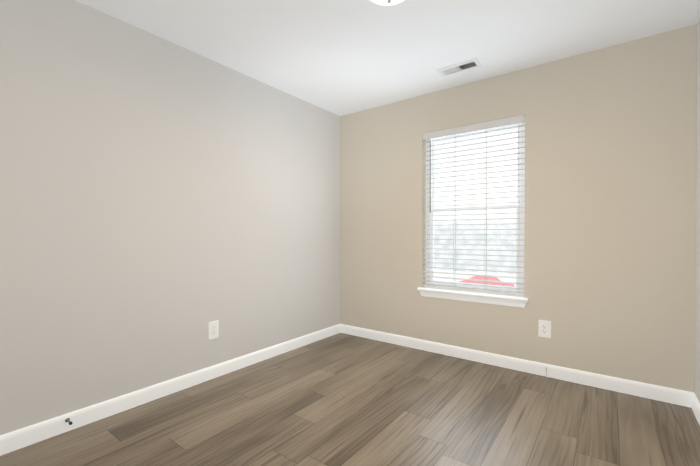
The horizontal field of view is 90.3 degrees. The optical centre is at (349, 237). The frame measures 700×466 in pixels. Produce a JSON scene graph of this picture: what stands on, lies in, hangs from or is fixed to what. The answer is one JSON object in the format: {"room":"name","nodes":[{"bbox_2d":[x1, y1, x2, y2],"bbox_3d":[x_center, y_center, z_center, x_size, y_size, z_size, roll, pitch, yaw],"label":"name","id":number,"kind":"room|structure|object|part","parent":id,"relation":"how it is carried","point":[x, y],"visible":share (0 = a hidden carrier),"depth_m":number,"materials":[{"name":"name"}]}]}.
{"room":"empty bedroom","nodes":[
{"label":"empty bedroom","id":0,"kind":"room"},
{"bbox_2d":[0,0,339,434],"bbox_3d":[-1.275,-0.138,2.502,0.140,2.440,3.700,0,1,37],"label":"wall","id":1,"kind":"structure","parent":0,"point":[163,202],"depth_m":2.26,"materials":[{"name":"grey paint"}]},
{"bbox_2d":[0,324,339,455],"bbox_3d":[-1.212,1.034,2.466,0.015,0.096,3.700,0,1,37],"label":"baseboard","id":2,"kind":"structure","parent":1,"relation":"attached to","point":[28,435],"depth_m":2.25,"materials":[{"name":"white wood"}]},
{"bbox_2d":[208,320,218,339],"bbox_3d":[-1.051,0.711,2.686,0.008,0.135,0.088,0,1,37],"label":"electrical outlet","id":3,"kind":"object","parent":1,"relation":"attached to","point":[213,329],"visible":1,"depth_m":2.68,"materials":[{"name":"white plastic"}]},
{"bbox_2d":[0,333,699,465],"bbox_3d":[-0.064,1.139,1.608,3.164,0.100,3.980,0,1,37],"label":"floor","id":4,"kind":"structure","parent":0,"point":[341,399],"depth_m":2.06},
{"bbox_2d":[76,0,699,115],"bbox_3d":[-0.064,-1.400,1.586,3.164,0.100,3.980,0,1,37],"label":"ceiling","id":5,"kind":"structure","parent":0,"point":[341,57],"depth_m":2.32,"materials":[{"name":"white paint"}]},
{"bbox_2d":[370,0,403,5],"bbox_3d":[0.200,-1.278,1.785,0.316,0.149,0.316,0,1,37],"label":"flush-mount light","id":6,"kind":"object","parent":5,"relation":"attached to","point":[386,2],"visible":1,"depth_m":1.84,"materials":[{"name":"white glass"}]},
{"bbox_2d":[437,58,481,76],"bbox_3d":[0.873,-1.371,2.784,0.318,0.040,0.150,0,1,37],"label":"ceiling vent","id":7,"kind":"object","parent":5,"relation":"in","point":[460,67],"visible":1,"depth_m":2.77,"materials":[{"name":"white metal"}]},
{"bbox_2d":[340,24,696,391],"bbox_3d":[1.086,-0.144,3.135,3.164,2.440,0.140,0,1,37],"label":"wall","id":8,"kind":"structure","parent":0,"point":[610,212],"depth_m":2.62,"materials":[{"name":"beige paint"}]},
{"bbox_2d":[417,286,528,301],"bbox_3d":[1.060,0.492,3.094,0.955,0.028,0.118,0,1,37],"label":"window sill","id":9,"kind":"structure","parent":8,"relation":"attached to","point":[480,294],"depth_m":3.03,"materials":[{"name":"white wood"}]},
{"bbox_2d":[420,122,526,307],"bbox_3d":[1.085,-0.220,3.121,0.935,1.560,0.152,0,1,37],"label":"window","id":10,"kind":"structure","parent":8,"relation":"in","point":[522,209],"depth_m":3.07,"materials":[{"name":"white plastic"}]},
{"bbox_3d":[1.045,0.534,3.074,0.935,0.054,0.017,0,1,37],"label":"window apron","id":11,"kind":"part","parent":10,"relation":"part of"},
{"bbox_3d":[1.071,0.456,3.109,0.883,0.020,0.050,0,1,37],"label":"window blind bottom rail","id":12,"kind":"part","parent":10,"relation":"part of","materials":[{"name":"white plastic"}]},
{"bbox_2d":[423,114,524,139],"bbox_3d":[1.068,-0.967,3.091,0.883,0.062,0.056,0,1,37],"label":"blind valance","id":13,"kind":"object","parent":10,"relation":"attached to","point":[481,126],"visible":1,"depth_m":3.03,"materials":[{"name":"white plastic"}]},
{"bbox_2d":[427,139,429,283],"bbox_3d":[0.755,-0.249,3.339,0.007,1.406,0.054,0,1,37],"label":"blind cord","id":14,"kind":"object","parent":13,"relation":"hanging from","point":[427,139],"depth_m":3.32,"materials":[{"name":"white fabric"}]},
{"bbox_2d":[430,139,430,212],"bbox_3d":[0.760,-0.589,3.295,0.010,0.700,0.009,0,1,37],"label":"blind wand","id":15,"kind":"object","parent":13,"relation":"hanging from","point":[430,175],"visible":1,"depth_m":3.29,"materials":[{"name":"grey plastic"}]},
{"bbox_2d":[453,134,455,287],"bbox_3d":[0.960,-0.247,3.186,0.007,1.406,0.054,0,1,37],"label":"blind cord","id":16,"kind":"object","parent":13,"relation":"hanging from","point":[455,220],"depth_m":3.17,"materials":[{"name":"white fabric"}]},
{"bbox_2d":[484,132,486,290],"bbox_3d":[1.181,-0.246,3.021,0.007,1.406,0.054,0,1,37],"label":"blind cord","id":17,"kind":"object","parent":13,"relation":"hanging from","point":[486,132],"depth_m":3.02,"materials":[{"name":"white fabric"}]},
{"bbox_2d":[518,123,519,258],"bbox_3d":[1.391,-0.245,2.864,0.007,1.406,0.054,0,1,37],"label":"blind cord","id":18,"kind":"object","parent":13,"relation":"hanging from","point":[518,123],"depth_m":2.86,"materials":[{"name":"white fabric"}]},
{"bbox_3d":[1.105,0.083,3.150,0.801,0.723,0.024,0,1,37],"label":"window sash","id":19,"kind":"part","parent":10,"relation":"part of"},
{"bbox_3d":[1.105,0.083,3.150,0.756,0.678,0.006,0,1,37],"label":"sash glass","id":20,"kind":"part","parent":10,"relation":"part of","materials":[{"name":"clear glass"}]},
{"bbox_3d":[1.122,-0.602,3.167,0.801,0.710,0.024,0,1,37],"label":"window sash","id":21,"kind":"part","parent":10,"relation":"part of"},
{"bbox_3d":[1.122,-0.602,3.167,0.756,0.665,0.006,0,1,37],"label":"sash glass","id":22,"kind":"part","parent":10,"relation":"part of","materials":[{"name":"clear glass"}]},
{"bbox_2d":[340,324,688,406],"bbox_3d":[1.038,1.029,3.084,2.820,0.096,0.016,0,1,37],"label":"baseboard","id":23,"kind":"structure","parent":8,"relation":"attached to","point":[650,391],"depth_m":2.75,"materials":[{"name":"white wood"}]},
{"bbox_2d":[538,320,550,337],"bbox_3d":[1.523,0.713,2.724,0.088,0.135,0.008,0,1,37],"label":"electrical outlet","id":24,"kind":"object","parent":8,"relation":"attached to","point":[544,328],"visible":1,"depth_m":2.72,"materials":[{"name":"white plastic"}]},
{"bbox_2d":[694,18,699,402],"bbox_3d":[1.148,-0.122,0.692,0.140,2.440,3.700,0,1,37],"label":"wall","id":25,"kind":"structure","parent":0,"point":[697,327],"depth_m":2.16,"materials":[{"name":"grey paint"}]},
{"bbox_2d":[688,392,699,424],"bbox_3d":[1.085,1.049,0.749,0.015,0.096,3.700,0,1,37],"label":"baseboard","id":26,"kind":"structure","parent":25,"relation":"attached to","point":[693,402],"depth_m":2.14,"materials":[{"name":"white wood"}]},
{"label":"outside","id":27,"kind":"structure","parent":0,"visible":0},
{"bbox_2d":[434,270,515,286],"bbox_3d":[9.801,4.980,25.605,70.000,0.200,43.500,0,1,37],"label":"ground","id":28,"kind":"structure","parent":27,"point":[460,276],"depth_m":43.72,"materials":[{"name":"white"}]},
{"bbox_2d":[459,276,514,286],"bbox_3d":[12.102,4.162,31.057,4.532,1.340,1.720,0,1,37],"label":"car","id":29,"kind":"object","parent":28,"relation":"on","point":[488,283],"depth_m":30.50,"materials":[{"name":"red metal"}]},
{"bbox_2d":[434,129,516,274],"bbox_3d":[22.880,-16.272,42.923,70.000,46.000,0.200,0,1,37],"label":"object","id":30,"kind":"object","parent":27,"point":[458,213],"depth_m":47.17,"materials":[{"name":"white plastic"}]}
]}

